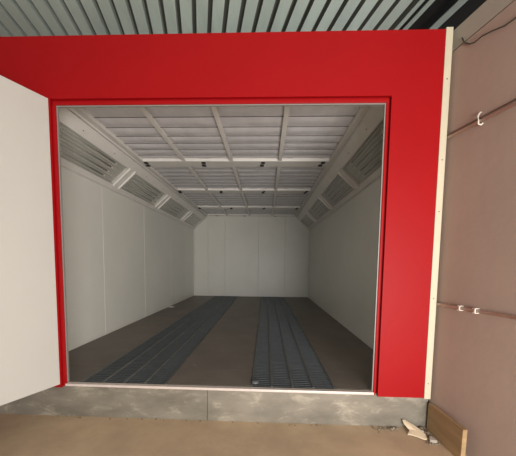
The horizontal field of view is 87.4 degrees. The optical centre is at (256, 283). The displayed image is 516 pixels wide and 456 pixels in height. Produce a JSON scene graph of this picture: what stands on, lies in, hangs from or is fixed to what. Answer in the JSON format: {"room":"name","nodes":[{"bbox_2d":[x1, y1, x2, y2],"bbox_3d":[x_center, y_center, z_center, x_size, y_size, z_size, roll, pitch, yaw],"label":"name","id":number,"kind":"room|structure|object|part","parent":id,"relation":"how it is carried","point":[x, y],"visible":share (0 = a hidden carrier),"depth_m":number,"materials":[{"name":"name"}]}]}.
{"room":"auto repair garage","nodes":[
{"label":"auto repair garage","id":0,"kind":"room"},
{"bbox_2d":[0,0,417,36],"bbox_3d":[-2.389,-3.462,3.068,8.469,0.876,17.496,0,4,-12],"label":"ceiling","id":1,"kind":"structure","parent":0,"point":[17,17],"depth_m":3.48,"materials":[{"name":"grey metal"}]},
{"bbox_2d":[394,0,467,29],"bbox_3d":[2.039,-3.435,3.991,0.540,0.798,17.496,0,4,-12],"label":"trim","id":2,"kind":"structure","parent":1,"relation":"attached to","point":[459,3],"depth_m":3.37,"materials":[{"name":"grey metal"}]},
{"bbox_2d":[393,0,486,30],"bbox_3d":[2.784,-3.527,4.139,2.159,0.838,17.496,0,4,-12],"label":"trim","id":3,"kind":"structure","parent":1,"relation":"attached to","point":[437,8],"depth_m":3.43,"materials":[{"name":"black metal"}]},
{"bbox_2d":[0,295,466,455],"bbox_3d":[-0.397,1.285,3.533,13.000,0.120,20.000,1,4,2],"label":"floor","id":4,"kind":"structure","parent":0,"point":[20,434],"depth_m":2.29,"materials":[{"name":"concrete"}]},
{"bbox_2d":[0,27,453,427],"bbox_3d":[-0.327,-0.625,5.276,4.089,3.434,8.360,1,4,2],"label":"booth","id":5,"kind":"object","parent":4,"relation":"on","point":[91,270],"depth_m":2.52,"materials":[{"name":"red paint"}]},
{"bbox_3d":[-2.168,-0.291,1.832,0.045,2.580,1.420,3,5,26],"label":"door","id":6,"kind":"part","parent":5,"relation":"part of","materials":[{"name":"white metal"}]},
{"bbox_3d":[-2.410,-0.281,3.387,0.030,2.314,1.622,1,4,2],"label":"wall panel","id":7,"kind":"part","parent":5,"relation":"part of","materials":[{"name":"white metal"}]},
{"bbox_3d":[-2.055,0.936,2.810,0.756,0.020,0.369,1,4,2],"label":"deck plate","id":8,"kind":"part","parent":5,"relation":"part of","materials":[{"name":"brown metal"}]},
{"bbox_2d":[59,121,131,185],"bbox_3d":[-2.168,-1.640,3.524,0.328,0.302,1.560,1,4,2],"label":"light fixture","id":9,"kind":"object","parent":5,"relation":"attached to","point":[74,148],"visible":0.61,"depth_m":3.54,"materials":[{"name":"grey"}]},
{"bbox_3d":[-2.021,0.869,3.732,0.756,0.020,1.475,1,4,2],"label":"deck plate","id":10,"kind":"part","parent":5,"relation":"part of","materials":[{"name":"brown metal"}]},
{"bbox_3d":[-2.356,-0.393,4.905,0.030,2.314,1.417,1,4,2],"label":"wall panel","id":11,"kind":"part","parent":5,"relation":"part of","materials":[{"name":"white metal"}]},
{"bbox_3d":[-2.287,-1.633,5.943,0.031,0.032,6.927,1,4,2],"label":"rail","id":12,"kind":"part","parent":5,"relation":"part of","materials":[{"name":"white metal"}]},
{"bbox_2d":[85,107,179,158],"bbox_3d":[-1.523,-1.941,3.567,0.654,0.027,1.534,1,4,2],"label":"filter","id":13,"kind":"object","parent":5,"relation":"attached to","point":[129,124],"visible":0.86,"depth_m":3.40,"materials":[{"name":"grey fabric"}]},
{"bbox_3d":[-1.540,-1.905,3.099,0.650,0.006,0.008,1,4,2],"label":"rod","id":14,"kind":"part","parent":13,"relation":"part of","materials":[{"name":"grey metal"}]},
{"bbox_3d":[-1.532,-1.922,3.328,0.650,0.006,0.008,1,4,2],"label":"rod","id":15,"kind":"part","parent":13,"relation":"part of","materials":[{"name":"grey metal"}]},
{"bbox_3d":[-1.524,-1.939,3.557,0.650,0.006,0.008,1,4,2],"label":"rod","id":16,"kind":"part","parent":13,"relation":"part of","materials":[{"name":"grey metal"}]},
{"bbox_3d":[-1.516,-1.954,3.766,0.650,0.006,0.008,1,4,2],"label":"rod","id":17,"kind":"part","parent":13,"relation":"part of","materials":[{"name":"grey metal"}]},
{"bbox_3d":[-1.508,-1.970,3.976,0.650,0.006,0.008,1,4,2],"label":"rod","id":18,"kind":"part","parent":13,"relation":"part of","materials":[{"name":"grey metal"}]},
{"bbox_3d":[-2.065,-1.844,5.920,0.458,0.422,6.927,1,4,2],"label":"sloped cornice","id":19,"kind":"part","parent":5,"relation":"part of","materials":[{"name":"white metal"}]},
{"bbox_3d":[-1.814,-2.109,5.891,0.089,0.057,6.927,1,4,2],"label":"rail","id":20,"kind":"part","parent":5,"relation":"part of","materials":[{"name":"white metal"}]},
{"bbox_2d":[118,172,168,207],"bbox_3d":[-2.108,-1.762,5.181,0.328,0.302,1.494,1,4,2],"label":"light fixture","id":21,"kind":"object","parent":5,"relation":"attached to","point":[137,186],"visible":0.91,"depth_m":5.11,"materials":[{"name":"grey"}]},
{"bbox_3d":[-1.968,0.760,5.206,0.756,0.020,1.477,1,4,2],"label":"deck plate","id":22,"kind":"part","parent":5,"relation":"part of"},
{"bbox_3d":[-1.452,0.706,6.073,0.202,0.034,6.948,1,4,2],"label":"floor grate","id":23,"kind":"part","parent":5,"relation":"part of","materials":[{"name":"grey metal"}]},
{"bbox_3d":[-2.302,-0.502,6.395,0.030,2.314,1.567,1,4,2],"label":"wall panel","id":24,"kind":"part","parent":5,"relation":"part of","materials":[{"name":"white metal"}]},
{"bbox_3d":[-1.248,0.709,6.066,0.202,0.034,6.948,1,4,2],"label":"floor grate","id":25,"kind":"part","parent":5,"relation":"part of","materials":[{"name":"grey metal"}]},
{"bbox_2d":[158,197,190,220],"bbox_3d":[-2.046,-1.888,6.906,0.328,0.302,1.674,1,4,2],"label":"light fixture","id":26,"kind":"object","parent":5,"relation":"attached to","point":[170,206],"visible":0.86,"depth_m":6.85,"materials":[{"name":"grey"}]},
{"bbox_3d":[-1.915,0.652,6.681,0.756,0.020,1.477,1,4,2],"label":"deck plate","id":27,"kind":"part","parent":5,"relation":"part of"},
{"bbox_3d":[-1.044,0.712,6.058,0.202,0.034,6.948,1,4,2],"label":"floor grate","id":28,"kind":"part","parent":5,"relation":"part of","materials":[{"name":"grey metal"}]},
{"bbox_2d":[153,167,203,187],"bbox_3d":[-1.460,-2.072,5.313,0.654,0.022,1.469,1,4,2],"label":"filter","id":29,"kind":"object","parent":5,"relation":"attached to","point":[180,177],"visible":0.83,"depth_m":5.21,"materials":[{"name":"grey fabric"}]},
{"bbox_3d":[-1.464,-2.060,5.209,0.650,0.006,0.008,1,4,2],"label":"rod","id":30,"kind":"part","parent":29,"relation":"part of","materials":[{"name":"grey metal"}]},
{"bbox_3d":[-2.249,-0.609,7.850,0.030,2.314,1.347,1,4,2],"label":"wall panel","id":31,"kind":"part","parent":5,"relation":"part of","materials":[{"name":"white metal"}]},
{"bbox_2d":[146,107,228,158],"bbox_3d":[-0.800,-1.933,3.542,0.737,0.026,1.534,1,4,2],"label":"filter","id":32,"kind":"object","parent":5,"relation":"attached to","point":[194,131],"visible":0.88,"depth_m":3.38,"materials":[{"name":"grey fabric"}]},
{"bbox_3d":[-0.817,-1.894,3.073,0.733,0.006,0.008,1,4,2],"label":"rod","id":33,"kind":"part","parent":32,"relation":"part of","materials":[{"name":"grey metal"}]},
{"bbox_3d":[-0.809,-1.911,3.303,0.733,0.006,0.008,1,4,2],"label":"rod","id":34,"kind":"part","parent":32,"relation":"part of","materials":[{"name":"grey metal"}]},
{"bbox_3d":[-0.793,-1.944,3.741,0.733,0.006,0.008,1,4,2],"label":"rod","id":35,"kind":"part","parent":32,"relation":"part of","materials":[{"name":"grey metal"}]},
{"bbox_3d":[-0.785,-1.959,3.950,0.733,0.006,0.008,1,4,2],"label":"rod","id":36,"kind":"part","parent":32,"relation":"part of","materials":[{"name":"grey metal"}]},
{"bbox_3d":[-2.208,-0.694,9.006,0.030,2.314,0.967,1,4,2],"label":"wall panel","id":37,"kind":"part","parent":5,"relation":"part of","materials":[{"name":"white metal"}]},
{"bbox_3d":[-0.841,0.715,6.051,0.202,0.034,6.948,1,4,2],"label":"floor grate","id":38,"kind":"part","parent":5,"relation":"part of","materials":[{"name":"metal"}]},
{"bbox_2d":[183,212,201,226],"bbox_3d":[-1.986,-2.010,8.568,0.328,0.302,1.350,1,4,2],"label":"light fixture","id":39,"kind":"object","parent":5,"relation":"attached to","point":[192,219],"visible":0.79,"depth_m":8.61,"materials":[{"name":"grey"}]},
{"bbox_3d":[-1.862,0.543,8.156,0.756,0.020,1.477,1,4,2],"label":"deck plate","id":40,"kind":"part","parent":5,"relation":"part of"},
{"bbox_2d":[184,193,217,205],"bbox_3d":[-1.397,-2.202,7.080,0.654,0.025,1.584,1,4,2],"label":"filter","id":41,"kind":"object","parent":5,"relation":"attached to","point":[201,199],"visible":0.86,"depth_m":7.04,"materials":[{"name":"grey fabric"}]},
{"bbox_3d":[-1.938,-1.008,9.482,0.511,2.876,0.036,1,4,2],"label":"panel","id":42,"kind":"part","parent":5,"relation":"part of","materials":[{"name":"white metal"}]},
{"bbox_3d":[-1.823,0.465,9.228,0.756,0.020,0.667,1,4,2],"label":"deck plate","id":43,"kind":"part","parent":5,"relation":"part of","materials":[{"name":"brown metal"}]},
{"bbox_3d":[-0.449,0.961,2.754,0.806,0.020,0.369,1,4,2],"label":"deck plate","id":44,"kind":"part","parent":5,"relation":"part of","materials":[{"name":"brown metal"}]},
{"bbox_2d":[203,209,224,213],"bbox_3d":[-1.340,-2.315,8.645,0.654,0.024,1.064,1,4,2],"label":"filter","id":45,"kind":"object","parent":5,"relation":"attached to","point":[208,211],"visible":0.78,"depth_m":8.65,"materials":[{"name":"grey fabric"}]},
{"bbox_2d":[192,167,238,188],"bbox_3d":[-0.737,-2.060,5.288,0.737,0.026,1.469,1,4,2],"label":"filter","id":46,"kind":"object","parent":5,"relation":"attached to","point":[212,177],"visible":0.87,"depth_m":5.22,"materials":[{"name":"grey fabric"}]},
{"bbox_3d":[-1.383,-0.999,9.463,0.594,2.876,0.036,1,4,2],"label":"panel","id":47,"kind":"part","parent":5,"relation":"part of","materials":[{"name":"white metal"}]},
{"bbox_3d":[-0.416,0.893,3.676,0.806,0.020,1.475,1,4,2],"label":"deck plate","id":48,"kind":"part","parent":5,"relation":"part of","materials":[{"name":"brown metal"}]},
{"bbox_3d":[-0.357,-0.294,2.436,2.936,2.592,0.016,1,4,2],"label":"opening trim","id":49,"kind":"part","parent":5,"relation":"part of","materials":[{"name":"red paint"}]},
{"bbox_2d":[212,193,244,205],"bbox_3d":[-0.674,-2.190,7.055,0.737,0.024,1.584,1,4,2],"label":"filter","id":50,"kind":"object","parent":5,"relation":"attached to","point":[225,199],"visible":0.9,"depth_m":7.00,"materials":[{"name":"grey fabric"}]},
{"bbox_3d":[-0.363,0.785,5.150,0.806,0.020,1.477,1,4,2],"label":"deck plate","id":51,"kind":"part","parent":5,"relation":"part of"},
{"bbox_2d":[224,209,247,213],"bbox_3d":[-0.617,-2.306,8.620,0.737,0.023,1.064,1,4,2],"label":"filter","id":52,"kind":"object","parent":5,"relation":"attached to","point":[228,211],"visible":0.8,"depth_m":8.64,"materials":[{"name":"grey fabric"}]},
{"bbox_3d":[-0.309,0.676,6.625,0.806,0.020,1.477,1,4,2],"label":"deck plate","id":53,"kind":"part","parent":5,"relation":"part of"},
{"bbox_3d":[-0.501,-0.986,9.432,1.166,2.876,0.036,1,4,2],"label":"panel","id":54,"kind":"part","parent":5,"relation":"part of","materials":[{"name":"white metal"}]},
{"bbox_3d":[-0.256,0.568,8.100,0.806,0.020,1.477,1,4,2],"label":"deck plate","id":55,"kind":"part","parent":5,"relation":"part of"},
{"bbox_3d":[-0.218,0.489,9.172,0.806,0.020,0.667,1,4,2],"label":"deck plate","id":56,"kind":"part","parent":5,"relation":"part of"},
{"bbox_2d":[217,106,284,157],"bbox_3d":[-0.033,-1.922,3.515,0.742,0.025,1.534,1,4,2],"label":"filter","id":57,"kind":"object","parent":5,"relation":"attached to","point":[250,131],"visible":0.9,"depth_m":3.34,"materials":[{"name":"grey fabric"}]},
{"bbox_3d":[-0.050,-1.883,3.047,0.738,0.006,0.008,1,4,2],"label":"rod","id":58,"kind":"part","parent":57,"relation":"part of","materials":[{"name":"grey metal"}]},
{"bbox_3d":[-0.018,-1.947,3.924,0.738,0.006,0.008,1,4,2],"label":"rod","id":59,"kind":"part","parent":57,"relation":"part of","materials":[{"name":"grey metal"}]},
{"bbox_3d":[-0.034,-1.916,3.505,0.738,0.006,0.008,1,4,2],"label":"rod","id":60,"kind":"part","parent":57,"relation":"part of","materials":[{"name":"grey metal"}]},
{"bbox_2d":[236,167,276,188],"bbox_3d":[0.030,-2.049,5.261,0.742,0.026,1.469,1,4,2],"label":"filter","id":61,"kind":"object","parent":5,"relation":"attached to","point":[249,177],"visible":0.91,"depth_m":5.19,"materials":[{"name":"grey fabric"}]},
{"bbox_3d":[0.041,-2.069,5.577,0.738,0.006,0.008,1,4,2],"label":"rod","id":62,"kind":"part","parent":61,"relation":"part of","materials":[{"name":"grey metal"}]},
{"bbox_2d":[244,193,273,205],"bbox_3d":[0.093,-2.179,7.028,0.742,0.028,1.584,1,4,2],"label":"filter","id":63,"kind":"object","parent":5,"relation":"attached to","point":[252,199],"visible":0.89,"depth_m":6.97,"materials":[{"name":"grey fabric"}]},
{"bbox_2d":[249,209,271,213],"bbox_3d":[0.150,-2.294,8.593,0.742,0.023,1.064,1,4,2],"label":"filter","id":64,"kind":"object","parent":5,"relation":"attached to","point":[252,211],"visible":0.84,"depth_m":8.58,"materials":[{"name":"grey fabric"}]},
{"bbox_3d":[0.175,0.731,6.016,0.195,0.034,6.948,1,4,2],"label":"floor grate","id":65,"kind":"part","parent":5,"relation":"part of","materials":[{"name":"grey metal"}]},
{"bbox_3d":[0.541,-0.970,9.395,0.914,2.876,0.036,1,4,2],"label":"panel","id":66,"kind":"part","parent":5,"relation":"part of","materials":[{"name":"white metal"}]},
{"bbox_3d":[0.372,0.734,6.009,0.195,0.034,6.948,1,4,2],"label":"floor grate","id":67,"kind":"part","parent":5,"relation":"part of","materials":[{"name":"grey metal"}]},
{"bbox_2d":[274,209,297,214],"bbox_3d":[0.926,-2.282,8.566,0.756,0.023,1.064,1,4,2],"label":"filter","id":68,"kind":"object","parent":5,"relation":"attached to","point":[276,211],"visible":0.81,"depth_m":8.55,"materials":[{"name":"grey"}]},
{"bbox_2d":[275,193,307,205],"bbox_3d":[0.870,-2.167,7.001,0.756,0.024,1.584,1,4,2],"label":"filter","id":69,"kind":"object","parent":5,"relation":"attached to","point":[282,199],"visible":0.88,"depth_m":6.95,"materials":[{"name":"grey fabric"}]},
{"bbox_3d":[0.849,-2.122,6.435,0.752,0.006,0.008,1,4,2],"label":"rod","id":70,"kind":"part","parent":69,"relation":"part of","materials":[{"name":"grey metal"}]},
{"bbox_3d":[0.569,0.737,6.002,0.195,0.034,6.948,1,4,2],"label":"floor grate","id":71,"kind":"part","parent":5,"relation":"part of","materials":[{"name":"grey metal"}]},
{"bbox_3d":[1.426,-0.956,9.364,0.850,2.876,0.036,1,4,2],"label":"panel","id":72,"kind":"part","parent":5,"relation":"part of","materials":[{"name":"white metal"}]},
{"bbox_3d":[1.388,0.514,9.116,0.813,0.020,0.667,1,4,2],"label":"deck plate","id":73,"kind":"part","parent":5,"relation":"part of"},
{"bbox_2d":[278,167,323,188],"bbox_3d":[0.806,-2.037,5.234,0.756,0.023,1.469,1,4,2],"label":"filter","id":74,"kind":"object","parent":5,"relation":"attached to","point":[290,177],"visible":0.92,"depth_m":5.17,"materials":[{"name":"grey fabric"}]},
{"bbox_3d":[0.825,-2.072,5.760,0.752,0.006,0.008,1,4,2],"label":"rod","id":75,"kind":"part","parent":74,"relation":"part of","materials":[{"name":"grey metal"}]},
{"bbox_3d":[0.818,-2.057,5.550,0.752,0.006,0.008,1,4,2],"label":"rod","id":76,"kind":"part","parent":74,"relation":"part of","materials":[{"name":"grey metal"}]},
{"bbox_3d":[1.349,0.592,8.044,0.813,0.020,1.477,1,4,2],"label":"deck plate","id":77,"kind":"part","parent":5,"relation":"part of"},
{"bbox_3d":[0.765,0.740,5.995,0.195,0.034,6.948,1,4,2],"label":"floor grate","id":78,"kind":"part","parent":5,"relation":"part of","materials":[{"name":"grey metal"}]},
{"bbox_2d":[301,213,314,227],"bbox_3d":[1.607,-1.956,8.443,0.328,0.302,1.350,1,4,2],"label":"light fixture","id":79,"kind":"object","parent":5,"relation":"attached to","point":[307,220],"visible":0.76,"depth_m":8.54,"materials":[{"name":"grey"}]},
{"bbox_3d":[1.819,-0.633,8.865,0.030,2.314,0.967,1,4,2],"label":"wall panel","id":80,"kind":"part","parent":5,"relation":"part of","materials":[{"name":"white metal"}]},
{"bbox_3d":[1.296,0.701,6.569,0.813,0.020,1.477,1,4,2],"label":"deck plate","id":81,"kind":"part","parent":5,"relation":"part of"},
{"bbox_3d":[1.778,-0.548,7.709,0.030,2.314,1.347,1,4,2],"label":"wall panel","id":82,"kind":"part","parent":5,"relation":"part of","materials":[{"name":"white metal"}]},
{"bbox_2d":[307,197,330,221],"bbox_3d":[1.548,-1.834,6.780,0.328,0.302,1.674,1,4,2],"label":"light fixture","id":83,"kind":"object","parent":5,"relation":"attached to","point":[319,208],"visible":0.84,"depth_m":6.76,"materials":[{"name":"grey"}]},
{"bbox_2d":[282,106,359,158],"bbox_3d":[0.743,-1.910,3.487,0.756,0.022,1.534,1,4,2],"label":"filter","id":84,"kind":"object","parent":5,"relation":"attached to","point":[312,131],"visible":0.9,"depth_m":3.32,"materials":[{"name":"grey fabric"}]},
{"bbox_3d":[0.758,-1.935,3.897,0.752,0.006,0.008,1,4,2],"label":"rod","id":85,"kind":"part","parent":84,"relation":"part of","materials":[{"name":"grey metal"}]},
{"bbox_3d":[0.743,-1.905,3.478,0.752,0.006,0.008,1,4,2],"label":"rod","id":86,"kind":"part","parent":84,"relation":"part of","materials":[{"name":"grey metal"}]},
{"bbox_3d":[0.735,-1.888,3.249,0.752,0.006,0.008,1,4,2],"label":"rod","id":87,"kind":"part","parent":84,"relation":"part of","materials":[{"name":"grey metal"}]},
{"bbox_3d":[0.726,-1.871,3.019,0.752,0.006,0.008,1,4,2],"label":"rod","id":88,"kind":"part","parent":84,"relation":"part of","materials":[{"name":"grey metal"}]},
{"bbox_3d":[1.243,0.809,5.094,0.813,0.020,1.477,1,4,2],"label":"deck plate","id":89,"kind":"part","parent":5,"relation":"part of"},
{"bbox_3d":[1.725,-0.441,6.254,0.030,2.314,1.567,1,4,2],"label":"wall panel","id":90,"kind":"part","parent":5,"relation":"part of","materials":[{"name":"white metal"}]},
{"bbox_3d":[1.252,-2.062,5.784,0.089,0.057,6.927,1,4,2],"label":"rail","id":91,"kind":"part","parent":5,"relation":"part of","materials":[{"name":"white metal"}]},
{"bbox_2d":[319,172,355,207],"bbox_3d":[1.486,-1.707,5.056,0.328,0.302,1.494,1,4,2],"label":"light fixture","id":92,"kind":"object","parent":5,"relation":"attached to","point":[340,187],"visible":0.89,"depth_m":5.00,"materials":[{"name":"grey"}]},
{"bbox_3d":[1.190,0.917,3.620,0.813,0.020,1.475,1,4,2],"label":"deck plate","id":93,"kind":"part","parent":5,"relation":"part of","materials":[{"name":"brown metal"}]},
{"bbox_3d":[1.497,-1.790,5.795,0.458,0.422,6.927,1,4,2],"label":"sloped cornice","id":94,"kind":"part","parent":5,"relation":"part of","materials":[{"name":"white metal"}]},
{"bbox_3d":[1.713,-1.572,5.804,0.031,0.032,6.927,1,4,2],"label":"rail","id":95,"kind":"part","parent":5,"relation":"part of","materials":[{"name":"white metal"}]},
{"bbox_3d":[1.157,0.985,2.698,0.813,0.020,0.369,1,4,2],"label":"deck plate","id":96,"kind":"part","parent":5,"relation":"part of","materials":[{"name":"brown metal"}]},
{"bbox_3d":[1.671,-0.331,4.764,0.030,2.314,1.417,1,4,2],"label":"wall panel","id":97,"kind":"part","parent":5,"relation":"part of","materials":[{"name":"white metal"}]},
{"bbox_2d":[340,119,382,186],"bbox_3d":[1.426,-1.585,3.398,0.328,0.302,1.560,1,4,2],"label":"light fixture","id":98,"kind":"object","parent":5,"relation":"attached to","point":[368,158],"visible":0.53,"depth_m":3.52,"materials":[{"name":"grey"}]},
{"bbox_3d":[1.617,-0.220,3.247,0.030,2.314,1.622,1,4,2],"label":"wall panel","id":99,"kind":"part","parent":5,"relation":"part of","materials":[{"name":"white metal"}]},
{"bbox_3d":[1.566,-0.528,2.347,0.056,3.149,0.056,1,4,2],"label":"corner trim","id":100,"kind":"part","parent":5,"relation":"part of","materials":[{"name":"beige wood"}]},
{"bbox_2d":[57,416,440,444],"bbox_3d":[-0.200,1.303,2.419,3.495,0.017,0.249,1,4,2],"label":"rubble grit","id":101,"kind":"object","parent":4,"relation":"on","point":[384,428],"visible":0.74,"depth_m":2.43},
{"bbox_2d":[402,420,427,439],"bbox_3d":[1.401,1.290,2.386,0.199,0.079,0.107,3,5,33],"label":"shard","id":102,"kind":"object","parent":4,"relation":"on","point":[413,430],"visible":1,"depth_m":2.38,"materials":[{"name":"paint"}]},
{"bbox_2d":[428,437,437,443],"bbox_3d":[1.493,1.324,2.279,0.059,0.034,0.042,1,4,10],"label":"block","id":103,"kind":"object","parent":4,"relation":"on","point":[431,439],"visible":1,"depth_m":2.27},
{"bbox_2d":[427,403,467,455],"bbox_3d":[1.575,1.218,2.251,0.041,0.252,0.405,1,4,-1],"label":"board","id":104,"kind":"object","parent":4,"relation":"on","point":[444,428],"visible":1,"depth_m":2.21,"materials":[{"name":"brown wood"}]},
{"bbox_2d":[429,0,515,455],"bbox_3d":[2.416,-0.053,-0.776,0.300,3.255,6.528,0,4,-12],"label":"wall","id":105,"kind":"structure","parent":0,"point":[473,382],"depth_m":2.02,"materials":[{"name":"paint"}]},
{"bbox_2d":[436,303,515,318],"bbox_3d":[2.146,0.386,-0.309,0.042,0.042,5.485,0,4,-12],"label":"conduit pipe","id":106,"kind":"object","parent":105,"relation":"attached to","point":[458,307],"visible":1,"depth_m":2.02,"materials":[{"name":"beige metal"}]},
{"bbox_2d":[447,102,515,138],"bbox_3d":[2.170,-1.040,-0.413,0.038,0.106,5.485,0,4,-12],"label":"conduit pipe","id":107,"kind":"object","parent":105,"relation":"attached to","point":[514,103],"visible":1,"depth_m":2.00,"materials":[{"name":"beige"}]},
{"bbox_2d":[449,99,515,133],"bbox_3d":[2.179,-1.055,-0.413,0.008,0.018,5.485,0,4,-12],"label":"cable","id":108,"kind":"object","parent":105,"relation":"attached to","point":[514,99],"visible":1,"depth_m":1.98,"materials":[{"name":"brown plastic"}]},
{"bbox_2d":[452,0,514,51],"bbox_3d":[2.440,-1.769,-0.903,0.296,0.163,6.528,0,4,-12],"label":"trim","id":109,"kind":"structure","parent":105,"relation":"attached to","point":[489,9],"depth_m":2.04,"materials":[{"name":"paint"}]},
{"bbox_2d":[461,17,515,44],"bbox_3d":[1.718,-1.836,1.757,0.024,0.189,0.830,0,4,-12],"label":"loose cable","id":110,"kind":"object","parent":105,"relation":"attached to","point":[515,17],"visible":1,"depth_m":1.95,"materials":[{"name":"grey plastic"}]}
]}

